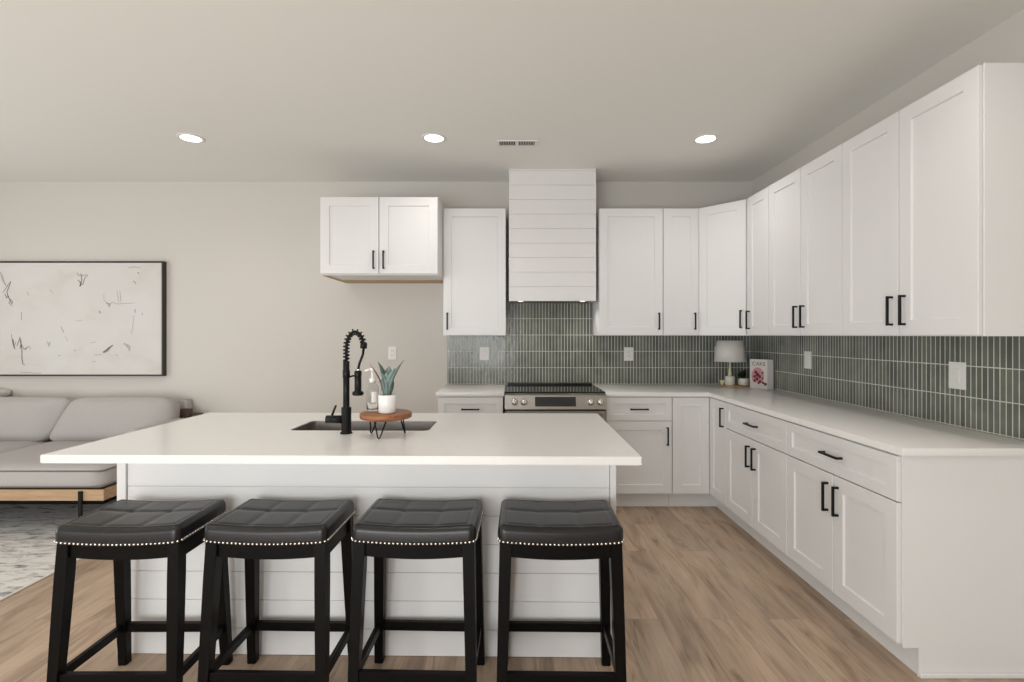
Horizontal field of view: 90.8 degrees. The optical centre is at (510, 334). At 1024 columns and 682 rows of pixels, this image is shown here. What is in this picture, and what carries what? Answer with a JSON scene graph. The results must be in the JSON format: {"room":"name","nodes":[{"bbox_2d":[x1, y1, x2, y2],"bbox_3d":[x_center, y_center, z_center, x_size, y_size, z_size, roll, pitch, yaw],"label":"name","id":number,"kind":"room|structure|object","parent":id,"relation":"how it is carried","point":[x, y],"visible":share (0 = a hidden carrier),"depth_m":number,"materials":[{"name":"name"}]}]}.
{"room":"kitchen","nodes":[
{"label":"kitchen","id":0,"kind":"room"},
{"bbox_2d":[0,182,751,416],"bbox_3d":[-2.006,-0.011,4.640,8.588,2.765,0.100,0,0,0],"label":"wall","id":1,"kind":"structure","parent":0,"point":[254,324],"depth_m":4.59,"materials":[{"name":"grey paint"}]},
{"bbox_2d":[0,261,166,375],"bbox_3d":[-3.990,-0.147,4.564,1.720,1.034,0.051,0,0,0],"label":"framed painting","id":2,"kind":"object","parent":1,"relation":"attached to","point":[58,318],"visible":1,"depth_m":4.54,"materials":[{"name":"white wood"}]},
{"bbox_2d":[320,197,443,282],"bbox_3d":[-1.036,-0.777,4.259,0.924,0.617,0.658,0,0,0],"label":"upper cabinet","id":3,"kind":"object","parent":1,"relation":"attached to","point":[363,239],"visible":0.94,"depth_m":3.97,"materials":[{"name":"white wood"}]},
{"bbox_2d":[388,346,396,359],"bbox_3d":[-1.077,0.164,4.585,0.075,0.120,0.008,0,0,0],"label":"wall outlet","id":4,"kind":"object","parent":1,"relation":"attached to","point":[392,350],"visible":1,"depth_m":4.58,"materials":[{"name":"white plastic"}]},
{"bbox_2d":[390,349,393,356],"bbox_3d":[-1.077,0.164,4.583,0.034,0.068,0.003,0,0,0],"label":"socket","id":5,"kind":"object","parent":4,"relation":"attached to","point":[391,350],"depth_m":4.58,"materials":[{"name":"white plastic"}]},
{"bbox_2d":[443,208,505,335],"bbox_3d":[-0.307,-0.531,4.399,0.528,1.072,0.378,0,0,0],"label":"upper cabinet","id":6,"kind":"object","parent":1,"relation":"attached to","point":[474,239],"visible":1,"depth_m":4.25,"materials":[{"name":"white wood"}]},
{"bbox_2d":[509,169,595,303],"bbox_3d":[0.348,-0.839,4.405,0.730,1.108,0.351,0,0,0],"label":"range hood","id":7,"kind":"object","parent":1,"relation":"attached to","point":[552,212],"visible":1,"depth_m":4.23,"materials":[{"name":"white wood"}]},
{"bbox_2d":[447,299,750,383],"bbox_3d":[0.801,0.060,4.586,2.758,0.776,0.008,0,0,0],"label":"tile backsplash","id":8,"kind":"structure","parent":1,"relation":"attached to","point":[543,342],"depth_m":4.58,"materials":[{"name":"tile"}]},
{"bbox_2d":[480,347,488,359],"bbox_3d":[-0.240,0.168,4.577,0.085,0.122,0.008,0,0,0],"label":"wall outlet","id":9,"kind":"object","parent":8,"relation":"attached to","point":[484,351],"visible":1,"depth_m":4.58,"materials":[{"name":"white plastic"}]},
{"bbox_2d":[624,347,632,360],"bbox_3d":[1.066,0.172,4.577,0.085,0.122,0.008,0,0,0],"label":"wall outlet","id":10,"kind":"object","parent":8,"relation":"attached to","point":[628,351],"visible":1,"depth_m":4.58,"materials":[{"name":"white plastic"}]},
{"bbox_2d":[627,350,630,357],"bbox_3d":[1.066,0.172,4.575,0.034,0.068,0.003,0,0,0],"label":"socket","id":11,"kind":"object","parent":10,"relation":"attached to","point":[628,351],"depth_m":4.57,"materials":[{"name":"white plastic"}]},
{"bbox_2d":[593,208,662,335],"bbox_3d":[1.009,-0.531,4.399,0.536,1.072,0.378,0,0,0],"label":"upper cabinet","id":12,"kind":"object","parent":1,"relation":"attached to","point":[629,241],"visible":0.95,"depth_m":4.25,"materials":[{"name":"white wood"}]},
{"bbox_2d":[662,208,698,335],"bbox_3d":[1.429,-0.531,4.399,0.300,1.072,0.378,0,0,0],"label":"upper cabinet","id":13,"kind":"object","parent":1,"relation":"attached to","point":[680,225],"visible":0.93,"depth_m":4.24,"materials":[{"name":"white wood"}]},
{"bbox_2d":[0,0,1023,181],"bbox_3d":[-2.006,-1.443,1.095,8.588,0.100,7.190,0,0,0],"label":"ceiling","id":14,"kind":"structure","parent":0,"point":[91,90],"depth_m":2.73,"materials":[{"name":"white paint"}]},
{"bbox_2d":[176,133,204,142],"bbox_3d":[-2.262,-1.390,3.568,0.176,0.006,0.176,0,0,0],"label":"recessed light","id":15,"kind":"object","parent":14,"relation":"in","point":[187,137],"visible":1,"depth_m":3.55,"materials":[{"name":"white plastic"}]},
{"bbox_2d":[421,133,446,142],"bbox_3d":[-0.544,-1.390,3.568,0.176,0.006,0.176,0,0,0],"label":"recessed light","id":16,"kind":"object","parent":14,"relation":"in","point":[429,137],"visible":1,"depth_m":3.55,"materials":[{"name":"white plastic"}]},
{"bbox_2d":[496,140,537,146],"bbox_3d":[0.043,-1.390,3.662,0.300,0.006,0.110,0,0,0],"label":"ceiling vent","id":17,"kind":"object","parent":14,"relation":"in","point":[499,143],"visible":1,"depth_m":3.67,"materials":[{"name":"white plastic"}]},
{"bbox_2d":[693,134,718,143],"bbox_3d":[1.382,-1.390,3.583,0.176,0.006,0.176,0,0,0],"label":"recessed light","id":18,"kind":"object","parent":14,"relation":"in","point":[706,138],"visible":1,"depth_m":3.57,"materials":[{"name":"white plastic"}]},
{"bbox_2d":[0,506,1023,681],"bbox_3d":[-2.006,1.422,1.095,8.588,0.100,7.190,0,0,0],"label":"floor","id":19,"kind":"structure","parent":0,"point":[705,600],"depth_m":2.38,"materials":[{"name":"brown wood"}]},
{"bbox_2d":[0,499,116,601],"bbox_3d":[-4.112,1.367,2.800,2.975,0.010,2.900,0,0,0],"label":"area rug","id":20,"kind":"object","parent":19,"relation":"on","point":[27,531],"visible":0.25,"depth_m":3.33,"materials":[{"name":"beige carpet"}]},
{"bbox_2d":[0,397,202,516],"bbox_3d":[-3.900,0.943,3.964,2.400,0.838,1.192,0,0,0],"label":"sofa","id":21,"kind":"object","parent":20,"relation":"on","point":[30,427],"visible":0.6,"depth_m":4.17,"materials":[{"name":"beige fabric"}]},
{"bbox_2d":[0,389,10,396],"bbox_3d":[-4.725,0.520,4.500,0.420,0.089,0.160,0,0,0],"label":"throw pillow","id":22,"kind":"object","parent":21,"relation":"on","point":[3,392],"visible":0.99,"depth_m":4.51,"materials":[{"name":"white fabric"}]},
{"bbox_2d":[0,441,49,452],"bbox_3d":[-4.494,0.957,3.835,1.212,0.174,0.930,0,0,0],"label":"seat cushion","id":23,"kind":"object","parent":21,"relation":"on","point":[5,446],"depth_m":4.08,"materials":[{"name":"fabric"}]},
{"bbox_2d":[0,397,74,440],"bbox_3d":[-4.343,0.725,4.305,1.214,0.400,0.289,0,0,0],"label":"cushion","id":24,"kind":"object","parent":21,"relation":"on","point":[21,418],"depth_m":4.20,"materials":[{"name":"fabric"}]},
{"bbox_2d":[0,441,116,485],"bbox_3d":[-3.306,0.957,3.835,1.152,0.174,0.930,0,0,0],"label":"seat cushion","id":25,"kind":"object","parent":21,"relation":"on","point":[21,466],"depth_m":3.40,"materials":[{"name":"fabric"}]},
{"bbox_2d":[50,397,179,440],"bbox_3d":[-3.362,0.725,4.305,1.014,0.400,0.289,0,0,0],"label":"cushion","id":26,"kind":"object","parent":21,"relation":"on","point":[83,418],"depth_m":4.20,"materials":[{"name":"fabric"}]},
{"bbox_2d":[46,499,232,681],"bbox_3d":[-1.401,1.025,1.945,0.461,0.694,0.371,0,0,0],"label":"bar stool","id":27,"kind":"object","parent":19,"relation":"on","point":[122,531],"visible":1,"depth_m":1.81,"materials":[{"name":"black paint"}]},
{"bbox_2d":[197,499,354,681],"bbox_3d":[-0.874,1.025,1.950,0.461,0.694,0.371,0,0,1],"label":"bar stool","id":28,"kind":"object","parent":19,"relation":"on","point":[255,530],"visible":1,"depth_m":1.81,"materials":[{"name":"black paint"}]},
{"bbox_2d":[40,413,641,656],"bbox_3d":[-0.642,0.913,2.424,2.278,0.917,1.050,0,0,1],"label":"kitchen island","id":29,"kind":"object","parent":19,"relation":"on","point":[234,458],"visible":0.71,"depth_m":2.16,"materials":[{"name":"white stone"}]},
{"bbox_2d":[40,413,641,464],"bbox_3d":[-0.642,0.471,2.424,2.278,0.032,1.050,0,0,1],"label":"island countertop","id":30,"kind":"structure","parent":29,"relation":"on","point":[207,438],"depth_m":2.12,"materials":[{"name":"white stone"}]},
{"bbox_2d":[325,329,366,433],"bbox_3d":[-0.759,0.213,2.335,0.188,0.483,0.054,0,0,0],"label":"faucet","id":31,"kind":"object","parent":30,"relation":"on","point":[344,418],"visible":1,"depth_m":2.32,"materials":[{"name":"black metal"}]},
{"bbox_2d":[359,409,411,438],"bbox_3d":[-0.567,0.402,2.292,0.232,0.105,0.232,0,0,0],"label":"serving riser","id":32,"kind":"object","parent":30,"relation":"on","point":[400,414],"visible":0.91,"depth_m":2.22,"materials":[{"name":"brown wood"}]},
{"bbox_2d":[365,368,378,410],"bbox_3d":[-0.640,0.251,2.334,0.056,0.197,0.055,0,0,26],"label":"soap bottle","id":33,"kind":"object","parent":32,"relation":"on","point":[372,389],"visible":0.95,"depth_m":2.31,"materials":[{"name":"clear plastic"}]},
{"bbox_2d":[370,360,403,413],"bbox_3d":[-0.563,0.231,2.275,0.141,0.237,0.081,0,0,23],"label":"potted plant","id":34,"kind":"object","parent":32,"relation":"on","point":[387,400],"visible":1,"depth_m":2.25,"materials":[{"name":"green plant"}]},
{"bbox_2d":[347,498,484,681],"bbox_3d":[-0.345,1.025,1.952,0.461,0.694,0.371,0,0,2],"label":"bar stool","id":35,"kind":"object","parent":19,"relation":"on","point":[390,528],"visible":1,"depth_m":1.81,"materials":[{"name":"black paint"}]},
{"bbox_2d":[438,396,503,412],"bbox_3d":[-0.318,0.926,4.255,0.514,0.891,0.650,0,0,0],"label":"base cabinet","id":36,"kind":"object","parent":19,"relation":"on","point":[446,404],"visible":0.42,"depth_m":3.96,"materials":[{"name":"white wood"}]},
{"bbox_2d":[436,385,504,395],"bbox_3d":[-0.321,0.465,4.265,0.538,0.032,0.630,0,0,0],"label":"countertop","id":37,"kind":"structure","parent":36,"relation":"on","point":[447,390],"depth_m":4.08,"materials":[{"name":"white stone"}]},
{"bbox_2d":[505,383,606,420],"bbox_3d":[0.345,0.901,4.209,0.790,0.942,0.722,0,0,0],"label":"range","id":38,"kind":"object","parent":19,"relation":"on","point":[519,397],"visible":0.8,"depth_m":3.90,"materials":[{"name":"silver metal"}]},
{"bbox_2d":[505,384,604,392],"bbox_3d":[0.345,0.457,4.266,0.790,0.021,0.603,0,0,0],"label":"cooktop","id":39,"kind":"object","parent":38,"relation":"in","point":[509,388],"depth_m":4.21,"materials":[{"name":"black ceramic"}]},
{"bbox_2d":[506,409,605,420],"bbox_3d":[0.345,0.919,4.209,0.774,0.905,0.722,0,0,0],"label":"oven","id":40,"kind":"object","parent":38,"relation":"in","point":[601,412],"depth_m":3.91,"materials":[{"name":"silver metal"}]},
{"bbox_2d":[497,499,626,681],"bbox_3d":[0.180,1.025,1.945,0.461,0.694,0.371,0,0,1],"label":"bar stool","id":41,"kind":"object","parent":19,"relation":"on","point":[527,529],"visible":1,"depth_m":1.80,"materials":[{"name":"black paint"}]},
{"bbox_2d":[604,396,671,505],"bbox_3d":[1.004,0.926,4.255,0.518,0.891,0.650,0,0,0],"label":"base cabinet","id":42,"kind":"object","parent":19,"relation":"on","point":[644,422],"visible":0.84,"depth_m":3.97,"materials":[{"name":"white wood"}]},
{"bbox_2d":[669,396,736,522],"bbox_3d":[1.722,0.926,4.122,0.912,0.891,0.915,0,0,0],"label":"base cabinet","id":43,"kind":"object","parent":19,"relation":"on","point":[699,428],"visible":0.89,"depth_m":3.96,"materials":[{"name":"white wood"}]},
{"bbox_2d":[595,385,1023,455],"bbox_3d":[1.460,0.465,3.290,1.436,0.032,2.580,0,0,0],"label":"countertop","id":44,"kind":"structure","parent":43,"relation":"on","point":[900,435],"depth_m":2.62,"materials":[{"name":"white stone"}]},
{"bbox_2d":[719,384,749,386],"bbox_3d":[2.000,0.443,4.440,0.330,0.012,0.170,0,0,0],"label":"wooden tray","id":45,"kind":"object","parent":44,"relation":"on","point":[724,385],"visible":0.55,"depth_m":4.37,"materials":[{"name":"beige wood"}]},
{"bbox_2d":[714,340,745,384],"bbox_3d":[1.912,0.242,4.410,0.262,0.388,0.262,0,0,0],"label":"table lamp","id":46,"kind":"object","parent":45,"relation":"on","point":[729,351],"visible":1,"depth_m":4.32,"materials":[{"name":"white fabric"}]},
{"bbox_2d":[738,369,747,377],"bbox_3d":[2.061,0.373,4.512,0.102,0.150,0.076,0,0,0],"label":"potted fern","id":47,"kind":"object","parent":45,"relation":"on","point":[742,374],"visible":0.51,"depth_m":4.49,"materials":[{"name":"green plant"}]},
{"bbox_2d":[738,378,748,384],"bbox_3d":[2.026,0.407,4.400,0.090,0.058,0.090,0,0,0],"label":"candle jar","id":48,"kind":"object","parent":45,"relation":"on","point":[741,381],"visible":1,"depth_m":4.37,"materials":[{"name":"white ceramic"}]},
{"bbox_2d":[750,359,773,389],"bbox_3d":[2.100,0.326,4.227,0.025,0.245,0.191,0,0,-38],"label":"cookbook","id":49,"kind":"object","parent":44,"relation":"on","point":[761,370],"visible":1,"depth_m":4.21,"materials":[{"name":"grey paper"}]},
{"bbox_2d":[751,367,766,386],"bbox_3d":[2.078,0.354,4.236,0.002,0.165,0.135,0,0,-38],"label":"picture","id":50,"kind":"object","parent":49,"relation":"attached to","point":[757,375],"depth_m":4.24},
{"bbox_2d":[726,403,801,577],"bbox_3d":[1.852,0.926,3.258,0.650,0.891,0.810,0,0,0],"label":"base cabinet","id":51,"kind":"object","parent":19,"relation":"on","point":[756,442],"visible":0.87,"depth_m":3.19,"materials":[{"name":"white wood"}]},
{"bbox_2d":[787,422,1023,678],"bbox_3d":[1.856,0.926,2.433,0.658,0.891,0.837,0,0,0],"label":"base cabinet","id":52,"kind":"object","parent":19,"relation":"on","point":[924,554],"visible":0.94,"depth_m":2.03,"materials":[{"name":"white wood"}]},
{"bbox_2d":[752,9,1023,440],"bbox_3d":[2.238,-0.011,1.095,0.100,2.765,6.990,0,0,0],"label":"wall","id":53,"kind":"structure","parent":0,"point":[1004,43],"depth_m":2.70,"materials":[{"name":"grey paint"}]},
{"bbox_2d":[698,199,749,335],"bbox_3d":[1.882,-0.531,4.260,0.607,1.072,0.657,0,0,0],"label":"upper cabinet","id":54,"kind":"object","parent":53,"relation":"attached to","point":[722,227],"visible":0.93,"depth_m":4.09,"materials":[{"name":"white wood"}]},
{"bbox_2d":[745,186,770,335],"bbox_3d":[1.997,-0.531,3.768,0.378,1.072,0.319,0,0,0],"label":"upper cabinet","id":55,"kind":"object","parent":53,"relation":"attached to","point":[757,313],"visible":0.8,"depth_m":3.77,"materials":[{"name":"white wood"}]},
{"bbox_2d":[769,144,845,335],"bbox_3d":[1.997,-0.531,3.207,0.378,1.072,0.799,0,0,0],"label":"upper cabinet","id":56,"kind":"object","parent":53,"relation":"attached to","point":[805,205],"visible":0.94,"depth_m":3.13,"materials":[{"name":"white wood"}]},
{"bbox_2d":[751,336,1023,439],"bbox_3d":[2.184,0.227,3.286,0.008,0.442,2.592,0,0,0],"label":"tile backsplash","id":57,"kind":"structure","parent":53,"relation":"attached to","point":[908,376],"depth_m":2.73,"materials":[{"name":"tile"}]},
{"bbox_2d":[804,351,811,368],"bbox_3d":[2.175,0.183,3.703,0.009,0.126,0.085,0,0,0],"label":"light switch","id":58,"kind":"object","parent":57,"relation":"attached to","point":[807,354],"visible":1,"depth_m":3.69,"materials":[{"name":"white plastic"}]},
{"bbox_2d":[949,361,965,389],"bbox_3d":[2.175,0.198,2.463,0.009,0.132,0.094,0,0,0],"label":"light switch","id":59,"kind":"object","parent":57,"relation":"attached to","point":[957,370],"visible":1,"depth_m":2.46,"materials":[{"name":"white plastic"}]},
{"bbox_2d":[842,63,1023,335],"bbox_3d":[1.997,-0.531,2.392,0.378,1.072,0.827,0,0,0],"label":"upper cabinet","id":60,"kind":"object","parent":53,"relation":"attached to","point":[933,191],"visible":1,"depth_m":2.16,"materials":[{"name":"white wood"}]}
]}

